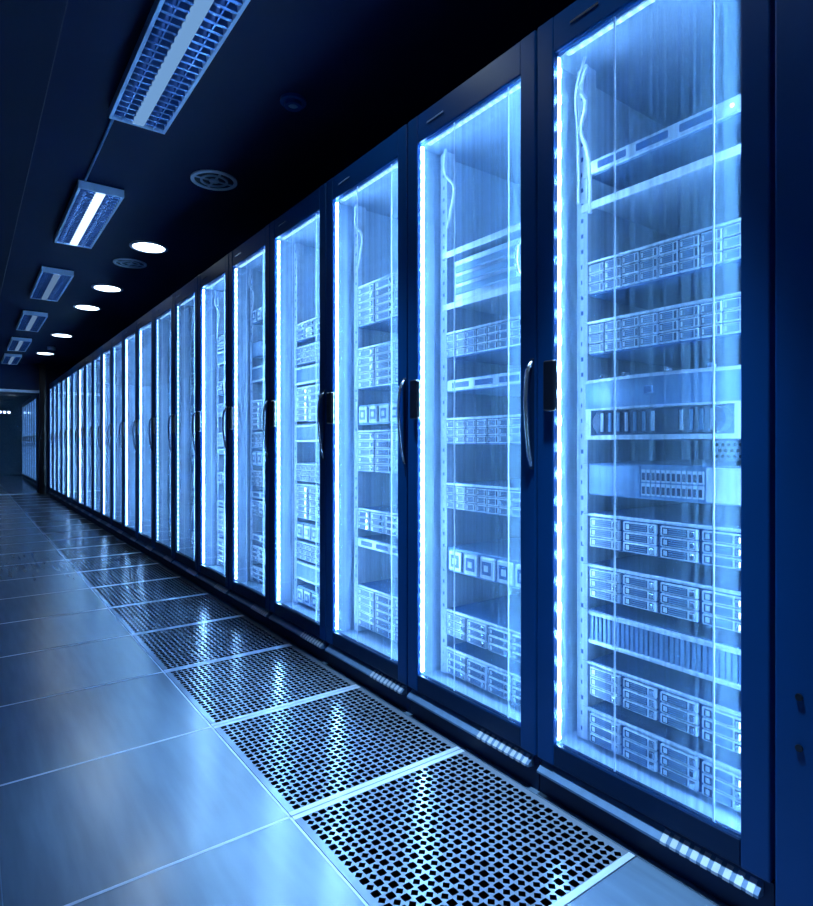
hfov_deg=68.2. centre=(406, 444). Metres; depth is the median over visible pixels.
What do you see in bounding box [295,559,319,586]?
server
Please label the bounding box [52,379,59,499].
tall cabinet
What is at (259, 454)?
socket
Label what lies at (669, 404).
server
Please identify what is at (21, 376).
wall
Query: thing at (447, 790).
floor grate
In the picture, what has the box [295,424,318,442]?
server
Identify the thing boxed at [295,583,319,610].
unit
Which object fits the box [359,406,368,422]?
socket
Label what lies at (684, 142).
server
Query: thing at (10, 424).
wall
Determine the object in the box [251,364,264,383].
server
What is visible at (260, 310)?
socket
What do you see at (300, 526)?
socket
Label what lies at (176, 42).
ceiling light
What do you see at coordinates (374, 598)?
server
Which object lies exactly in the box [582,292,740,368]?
server
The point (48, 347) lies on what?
sprinkler cover
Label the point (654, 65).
tall cabinet
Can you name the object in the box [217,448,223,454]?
server
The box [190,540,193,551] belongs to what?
unit
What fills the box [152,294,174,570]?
tall cabinet
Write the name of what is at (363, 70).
ceiling
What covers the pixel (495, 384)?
server
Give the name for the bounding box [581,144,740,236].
shelf
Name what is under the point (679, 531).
server
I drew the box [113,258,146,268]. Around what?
ceiling vent
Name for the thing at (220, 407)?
server
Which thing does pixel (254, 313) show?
socket
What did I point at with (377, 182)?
tall cabinet
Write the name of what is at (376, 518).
server
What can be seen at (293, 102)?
smoke detector
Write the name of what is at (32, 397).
tall cabinet
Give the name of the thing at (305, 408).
server
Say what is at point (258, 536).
server
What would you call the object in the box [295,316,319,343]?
server
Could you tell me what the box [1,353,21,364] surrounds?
ceiling light
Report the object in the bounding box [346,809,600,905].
holes
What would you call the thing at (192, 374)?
server
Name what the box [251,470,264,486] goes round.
server
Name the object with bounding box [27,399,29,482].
tall cabinet
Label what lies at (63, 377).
tall cabinet
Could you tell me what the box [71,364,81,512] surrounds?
tall cabinet
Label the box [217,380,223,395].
server
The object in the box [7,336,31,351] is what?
ceiling light
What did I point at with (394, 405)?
socket
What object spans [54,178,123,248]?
ceiling light
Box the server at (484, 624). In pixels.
[443,593,520,662]
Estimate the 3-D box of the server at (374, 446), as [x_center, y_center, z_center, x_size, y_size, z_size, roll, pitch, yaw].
[0.155,0.028,2.727,0.640,0.185,0.480,0,0,-36]
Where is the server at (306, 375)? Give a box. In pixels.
[295,363,319,385]
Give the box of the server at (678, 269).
[582,218,740,309]
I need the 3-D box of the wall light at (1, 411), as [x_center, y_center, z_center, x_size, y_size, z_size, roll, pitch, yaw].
[-13.353,-1.090,19.934,0.400,0.120,0.058,0,0,-36]
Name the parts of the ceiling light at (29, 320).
panel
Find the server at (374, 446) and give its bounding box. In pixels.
[356,429,397,473]
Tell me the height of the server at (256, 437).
0.096 m
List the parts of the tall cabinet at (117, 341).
door, handle, panel, mounting rail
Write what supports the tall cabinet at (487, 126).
on the floor at (116, 790)
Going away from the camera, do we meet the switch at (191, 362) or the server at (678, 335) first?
the server at (678, 335)
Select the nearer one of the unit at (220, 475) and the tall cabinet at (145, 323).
the unit at (220, 475)
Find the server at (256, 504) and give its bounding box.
[251,499,264,516]
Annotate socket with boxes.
[218,472,221,482]
[252,309,257,322]
[252,452,257,463]
[257,307,262,320]
[257,452,262,464]
[297,523,303,537]
[297,587,304,602]
[304,525,311,539]
[304,590,311,605]
[311,526,318,541]
[311,593,318,609]
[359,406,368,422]
[369,405,378,422]
[379,404,389,421]
[390,403,396,421]
[449,550,462,572]
[464,553,478,576]
[480,556,495,580]
[497,560,513,585]
[515,564,520,587]
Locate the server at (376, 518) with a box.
[356,505,397,536]
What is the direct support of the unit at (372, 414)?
in the tall cabinet at (377, 182)
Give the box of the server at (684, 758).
[582,700,740,811]
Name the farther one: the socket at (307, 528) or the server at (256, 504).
the server at (256, 504)
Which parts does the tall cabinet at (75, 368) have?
door, panel, handle, panel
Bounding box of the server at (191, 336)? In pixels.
[190,334,193,358]
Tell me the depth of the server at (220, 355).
4.18 m
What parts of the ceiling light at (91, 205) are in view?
panel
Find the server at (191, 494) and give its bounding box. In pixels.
[190,493,193,505]
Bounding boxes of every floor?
[0,475,728,905]
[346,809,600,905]
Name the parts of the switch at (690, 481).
blank plate, plate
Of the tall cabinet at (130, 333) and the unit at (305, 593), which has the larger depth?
the tall cabinet at (130, 333)
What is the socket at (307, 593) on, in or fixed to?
attached to the unit at (305, 593)
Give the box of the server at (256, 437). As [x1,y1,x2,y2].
[251,432,264,447]
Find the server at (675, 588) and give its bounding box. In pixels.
[582,554,740,632]
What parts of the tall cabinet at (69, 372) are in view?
door, panel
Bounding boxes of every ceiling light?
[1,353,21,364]
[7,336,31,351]
[16,309,47,331]
[30,265,73,301]
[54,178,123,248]
[109,0,249,133]
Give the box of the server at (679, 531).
[582,502,740,570]
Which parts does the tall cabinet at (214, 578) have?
panel, panel, mounting rail, handle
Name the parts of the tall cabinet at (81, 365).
door, panel, panel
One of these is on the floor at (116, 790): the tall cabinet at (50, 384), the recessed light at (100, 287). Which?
the tall cabinet at (50, 384)
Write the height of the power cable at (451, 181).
0.288 m
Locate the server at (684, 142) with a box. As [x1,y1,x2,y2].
[582,94,740,189]
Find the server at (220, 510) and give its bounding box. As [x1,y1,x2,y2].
[217,507,223,534]
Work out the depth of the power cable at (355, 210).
2.69 m
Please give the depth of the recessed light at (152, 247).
5.01 m
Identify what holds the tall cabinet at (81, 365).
on the floor at (116, 790)
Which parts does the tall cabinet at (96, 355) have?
door, panel, handle, panel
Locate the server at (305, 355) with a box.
[295,341,319,365]
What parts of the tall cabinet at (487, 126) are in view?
header plate, mounting rail, panel, panel, handle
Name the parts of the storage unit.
carry handle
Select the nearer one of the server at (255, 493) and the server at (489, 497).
the server at (489, 497)
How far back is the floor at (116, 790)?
1.74 m
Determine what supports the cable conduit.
attached to the ceiling
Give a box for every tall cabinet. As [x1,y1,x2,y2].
[21,403,23,479]
[23,402,25,480]
[25,401,27,481]
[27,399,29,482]
[29,398,33,484]
[31,396,35,485]
[33,394,36,487]
[35,393,36,485]
[48,382,53,497]
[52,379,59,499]
[56,376,61,502]
[60,372,66,505]
[65,368,74,508]
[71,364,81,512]
[77,358,88,516]
[83,353,96,521]
[91,347,105,526]
[100,340,115,533]
[110,331,127,539]
[122,321,141,548]
[135,309,158,558]
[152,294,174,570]
[172,276,204,585]
[197,254,230,604]
[228,224,271,629]
[269,183,328,663]
[325,124,410,712]
[407,30,539,790]
[537,0,774,905]
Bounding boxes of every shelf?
[442,222,520,259]
[442,282,520,316]
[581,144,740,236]
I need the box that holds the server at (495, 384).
[443,371,520,396]
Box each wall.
[0,362,71,493]
[0,395,31,474]
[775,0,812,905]
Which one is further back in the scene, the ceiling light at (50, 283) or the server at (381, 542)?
the ceiling light at (50, 283)
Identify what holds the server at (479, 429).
in the tall cabinet at (487, 126)
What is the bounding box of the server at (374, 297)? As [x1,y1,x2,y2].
[356,271,397,332]
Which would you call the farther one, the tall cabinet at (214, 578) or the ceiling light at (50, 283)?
the ceiling light at (50, 283)
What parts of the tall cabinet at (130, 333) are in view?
door, handle, panel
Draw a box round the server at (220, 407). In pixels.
[217,403,223,417]
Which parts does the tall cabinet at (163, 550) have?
panel, mounting rail, handle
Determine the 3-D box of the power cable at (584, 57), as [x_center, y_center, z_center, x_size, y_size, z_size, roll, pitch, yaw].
[0.490,-0.893,1.707,0.024,0.387,0.069,0,0,-1]
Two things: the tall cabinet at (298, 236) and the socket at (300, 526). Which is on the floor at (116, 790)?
the tall cabinet at (298, 236)
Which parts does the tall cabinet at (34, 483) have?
door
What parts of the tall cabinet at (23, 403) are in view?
door, glass pane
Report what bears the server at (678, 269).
in the tall cabinet at (654, 65)
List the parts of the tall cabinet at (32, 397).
door, panel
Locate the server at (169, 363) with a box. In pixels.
[169,363,170,384]
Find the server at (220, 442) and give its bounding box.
[217,433,223,446]
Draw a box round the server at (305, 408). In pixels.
[295,384,319,422]
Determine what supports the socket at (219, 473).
attached to the unit at (220, 475)
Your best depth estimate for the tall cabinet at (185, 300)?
4.71 m
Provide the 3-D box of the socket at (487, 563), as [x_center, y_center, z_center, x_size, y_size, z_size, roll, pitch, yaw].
[0.276,0.420,2.041,0.017,0.073,0.068,0,0,-36]
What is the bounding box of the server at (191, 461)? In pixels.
[190,460,193,472]
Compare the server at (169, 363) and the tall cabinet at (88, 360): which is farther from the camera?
the tall cabinet at (88, 360)
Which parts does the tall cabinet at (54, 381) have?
door, panel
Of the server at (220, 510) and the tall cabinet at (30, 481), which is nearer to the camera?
the server at (220, 510)
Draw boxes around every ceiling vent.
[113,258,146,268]
[190,170,236,190]
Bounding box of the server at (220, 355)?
[217,351,223,366]
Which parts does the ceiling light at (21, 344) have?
panel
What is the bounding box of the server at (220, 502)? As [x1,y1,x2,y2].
[217,499,223,506]
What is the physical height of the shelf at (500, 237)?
0.022 m
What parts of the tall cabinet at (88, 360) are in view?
door, panel, handle, panel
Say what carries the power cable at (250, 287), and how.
attached to the unit at (257, 315)
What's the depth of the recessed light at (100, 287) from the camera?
6.32 m
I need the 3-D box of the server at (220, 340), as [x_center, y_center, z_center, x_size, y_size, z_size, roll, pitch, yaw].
[-0.952,-0.712,4.240,0.634,0.096,0.480,0,0,-36]
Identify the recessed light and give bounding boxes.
[36,352,54,354]
[50,333,72,337]
[73,304,100,310]
[91,284,122,291]
[129,240,167,253]
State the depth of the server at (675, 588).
1.55 m
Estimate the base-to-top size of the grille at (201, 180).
0.007 m
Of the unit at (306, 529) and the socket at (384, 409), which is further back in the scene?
the unit at (306, 529)
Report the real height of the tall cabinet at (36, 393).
2.200 m
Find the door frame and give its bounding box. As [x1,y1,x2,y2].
[0,389,38,494]
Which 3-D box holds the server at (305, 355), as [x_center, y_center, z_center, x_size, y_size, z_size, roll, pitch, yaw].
[-0.212,-0.474,3.233,0.634,0.096,0.480,0,0,-36]
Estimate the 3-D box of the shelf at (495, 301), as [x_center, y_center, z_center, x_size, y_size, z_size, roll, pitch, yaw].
[0.501,-0.509,2.206,0.560,0.022,0.480,0,0,-36]
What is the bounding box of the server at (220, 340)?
[217,335,223,350]
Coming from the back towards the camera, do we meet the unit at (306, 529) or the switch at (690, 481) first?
the unit at (306, 529)
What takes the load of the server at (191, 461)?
in the tall cabinet at (185, 300)
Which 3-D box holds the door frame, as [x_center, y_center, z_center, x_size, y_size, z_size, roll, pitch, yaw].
[-8.012,-0.060,12.106,1.020,2.120,0.140,0,0,-36]
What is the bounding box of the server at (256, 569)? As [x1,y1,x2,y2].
[251,564,264,585]
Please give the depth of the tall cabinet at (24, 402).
16.87 m
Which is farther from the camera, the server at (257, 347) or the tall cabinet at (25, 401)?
the tall cabinet at (25, 401)
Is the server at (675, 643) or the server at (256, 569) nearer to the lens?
the server at (675, 643)
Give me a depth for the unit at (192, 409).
4.70 m
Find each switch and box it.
[190,360,193,372]
[190,394,193,405]
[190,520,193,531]
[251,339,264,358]
[582,459,740,506]
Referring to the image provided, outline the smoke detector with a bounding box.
[280,93,305,111]
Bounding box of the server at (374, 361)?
[356,339,397,391]
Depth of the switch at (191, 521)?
4.41 m
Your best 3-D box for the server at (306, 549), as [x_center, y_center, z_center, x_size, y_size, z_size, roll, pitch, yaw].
[-0.212,0.558,3.233,0.634,0.096,0.480,0,0,-36]
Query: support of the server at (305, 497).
in the tall cabinet at (298, 236)
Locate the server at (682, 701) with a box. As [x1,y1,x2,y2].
[582,651,740,753]
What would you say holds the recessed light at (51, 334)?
in the ceiling
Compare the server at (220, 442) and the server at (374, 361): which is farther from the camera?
the server at (220, 442)
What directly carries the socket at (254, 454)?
attached to the unit at (256, 456)
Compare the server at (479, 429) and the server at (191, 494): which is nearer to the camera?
the server at (479, 429)
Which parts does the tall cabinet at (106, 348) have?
door, handle, panel, mounting rail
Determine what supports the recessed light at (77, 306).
in the ceiling
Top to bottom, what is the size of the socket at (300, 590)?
0.073 m
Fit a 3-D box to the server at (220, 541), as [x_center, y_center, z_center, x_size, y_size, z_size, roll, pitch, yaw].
[-0.955,0.748,4.238,0.640,0.185,0.480,0,0,-36]
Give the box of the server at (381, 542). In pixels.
[356,534,397,555]
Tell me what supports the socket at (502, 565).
attached to the unit at (488, 560)
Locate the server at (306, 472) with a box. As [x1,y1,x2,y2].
[295,463,319,482]
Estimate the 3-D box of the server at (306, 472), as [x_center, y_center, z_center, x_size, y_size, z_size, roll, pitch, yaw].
[-0.212,0.145,3.233,0.634,0.096,0.480,0,0,-36]
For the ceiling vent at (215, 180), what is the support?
in the ceiling
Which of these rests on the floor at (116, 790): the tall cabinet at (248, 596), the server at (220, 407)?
the tall cabinet at (248, 596)
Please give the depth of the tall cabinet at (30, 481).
15.42 m
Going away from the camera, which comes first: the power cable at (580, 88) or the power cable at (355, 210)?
the power cable at (580, 88)
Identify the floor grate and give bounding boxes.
[10,494,634,905]
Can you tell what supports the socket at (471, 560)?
attached to the unit at (488, 560)
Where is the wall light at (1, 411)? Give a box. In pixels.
[0,410,11,413]
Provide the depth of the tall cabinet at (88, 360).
8.23 m
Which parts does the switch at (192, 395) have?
blank plate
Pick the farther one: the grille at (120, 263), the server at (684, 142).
the grille at (120, 263)
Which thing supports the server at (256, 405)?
in the tall cabinet at (248, 596)
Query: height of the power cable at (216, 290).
0.288 m
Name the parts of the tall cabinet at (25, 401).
door, glass pane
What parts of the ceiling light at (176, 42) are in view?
panel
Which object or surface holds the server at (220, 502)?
in the tall cabinet at (214, 578)
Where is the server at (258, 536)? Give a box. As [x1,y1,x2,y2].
[251,531,264,542]
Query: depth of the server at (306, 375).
3.12 m
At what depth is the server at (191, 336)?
4.71 m
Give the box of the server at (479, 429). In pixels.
[443,414,520,443]
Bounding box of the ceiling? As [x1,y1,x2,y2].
[0,0,575,395]
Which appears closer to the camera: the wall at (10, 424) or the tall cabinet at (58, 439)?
the tall cabinet at (58, 439)
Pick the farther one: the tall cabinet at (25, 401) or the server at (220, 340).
the tall cabinet at (25, 401)
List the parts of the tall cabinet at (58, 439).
door, panel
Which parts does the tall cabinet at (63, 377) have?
door, panel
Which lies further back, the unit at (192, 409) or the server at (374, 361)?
the unit at (192, 409)
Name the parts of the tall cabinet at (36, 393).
door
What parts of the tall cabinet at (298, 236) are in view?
mounting rail, panel, panel, handle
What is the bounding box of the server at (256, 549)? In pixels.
[251,543,264,564]
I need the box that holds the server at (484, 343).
[443,316,520,366]
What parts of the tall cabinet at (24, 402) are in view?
glass pane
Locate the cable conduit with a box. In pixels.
[84,119,113,181]
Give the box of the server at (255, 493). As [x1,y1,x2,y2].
[251,490,264,498]
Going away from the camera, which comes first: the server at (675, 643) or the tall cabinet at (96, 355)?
the server at (675, 643)
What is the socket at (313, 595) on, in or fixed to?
attached to the unit at (305, 593)
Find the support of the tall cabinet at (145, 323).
on the floor at (116, 790)
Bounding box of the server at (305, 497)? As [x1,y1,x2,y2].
[295,482,319,521]
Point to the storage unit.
(485, 271)
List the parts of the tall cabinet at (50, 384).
door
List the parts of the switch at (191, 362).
blank plate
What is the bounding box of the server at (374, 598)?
[356,578,397,641]
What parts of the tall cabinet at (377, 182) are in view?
mounting rail, panel, panel, handle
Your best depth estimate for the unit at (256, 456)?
3.64 m
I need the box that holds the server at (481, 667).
[443,641,520,706]
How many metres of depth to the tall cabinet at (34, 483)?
14.41 m
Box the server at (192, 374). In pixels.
[190,373,193,385]
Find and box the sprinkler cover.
[47,346,55,349]
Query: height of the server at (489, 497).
0.096 m
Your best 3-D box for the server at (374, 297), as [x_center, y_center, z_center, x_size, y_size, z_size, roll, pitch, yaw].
[0.155,-0.623,2.727,0.640,0.185,0.480,0,0,-36]
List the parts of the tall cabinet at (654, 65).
header plate, mounting rail, panel, panel, door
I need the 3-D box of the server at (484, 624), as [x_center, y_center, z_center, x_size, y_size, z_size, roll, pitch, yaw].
[0.525,0.652,2.224,0.640,0.096,0.480,0,0,-36]
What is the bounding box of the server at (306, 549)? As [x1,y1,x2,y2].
[295,539,319,564]
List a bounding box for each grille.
[116,261,143,266]
[195,174,232,187]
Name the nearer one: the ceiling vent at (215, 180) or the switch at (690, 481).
the switch at (690, 481)
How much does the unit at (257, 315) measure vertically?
0.089 m
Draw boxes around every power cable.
[215,290,219,331]
[248,269,254,315]
[354,204,363,268]
[443,149,455,228]
[574,56,585,203]
[578,64,592,213]
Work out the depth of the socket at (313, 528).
3.04 m
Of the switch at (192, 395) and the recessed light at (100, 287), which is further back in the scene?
the recessed light at (100, 287)
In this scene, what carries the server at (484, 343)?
in the tall cabinet at (487, 126)
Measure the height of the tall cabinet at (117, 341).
2.200 m
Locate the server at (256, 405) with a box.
[251,399,264,430]
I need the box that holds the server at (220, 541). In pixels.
[217,537,223,566]
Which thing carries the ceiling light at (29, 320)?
attached to the ceiling
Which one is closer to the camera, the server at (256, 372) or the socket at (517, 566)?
the socket at (517, 566)
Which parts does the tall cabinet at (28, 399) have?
door, glass pane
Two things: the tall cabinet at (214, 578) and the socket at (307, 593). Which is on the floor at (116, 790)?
the tall cabinet at (214, 578)
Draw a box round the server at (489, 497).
[443,479,520,517]
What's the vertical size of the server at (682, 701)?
0.096 m
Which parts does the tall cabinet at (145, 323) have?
door, panel, handle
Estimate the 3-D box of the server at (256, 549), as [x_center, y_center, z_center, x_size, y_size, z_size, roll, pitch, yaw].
[-0.585,0.666,3.735,0.640,0.096,0.480,0,0,-36]
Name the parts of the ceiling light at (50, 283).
panel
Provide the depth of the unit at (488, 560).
2.09 m
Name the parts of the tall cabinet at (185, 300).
panel, panel, mounting rail, handle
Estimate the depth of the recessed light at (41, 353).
10.85 m
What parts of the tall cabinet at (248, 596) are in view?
panel, panel, mounting rail, handle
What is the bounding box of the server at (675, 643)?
[582,602,740,689]
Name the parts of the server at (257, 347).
blank plate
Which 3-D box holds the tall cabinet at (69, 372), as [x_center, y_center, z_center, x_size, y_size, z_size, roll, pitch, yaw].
[-4.975,-0.100,9.816,1.036,2.200,0.622,0,0,-36]
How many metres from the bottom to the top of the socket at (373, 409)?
0.073 m
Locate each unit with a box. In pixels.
[190,408,193,419]
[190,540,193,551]
[217,471,223,483]
[251,305,264,325]
[251,451,264,465]
[295,520,319,542]
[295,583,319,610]
[356,402,397,425]
[443,537,520,588]
[455,237,520,301]
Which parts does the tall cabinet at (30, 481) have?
door, glass pane, panel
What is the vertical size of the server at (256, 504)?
0.096 m
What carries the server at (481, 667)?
in the tall cabinet at (487, 126)
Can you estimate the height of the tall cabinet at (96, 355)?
2.200 m
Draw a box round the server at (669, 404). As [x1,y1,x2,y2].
[582,362,740,440]
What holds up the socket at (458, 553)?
attached to the unit at (488, 560)
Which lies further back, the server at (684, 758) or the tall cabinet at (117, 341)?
the tall cabinet at (117, 341)
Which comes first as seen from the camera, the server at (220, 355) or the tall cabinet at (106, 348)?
the server at (220, 355)

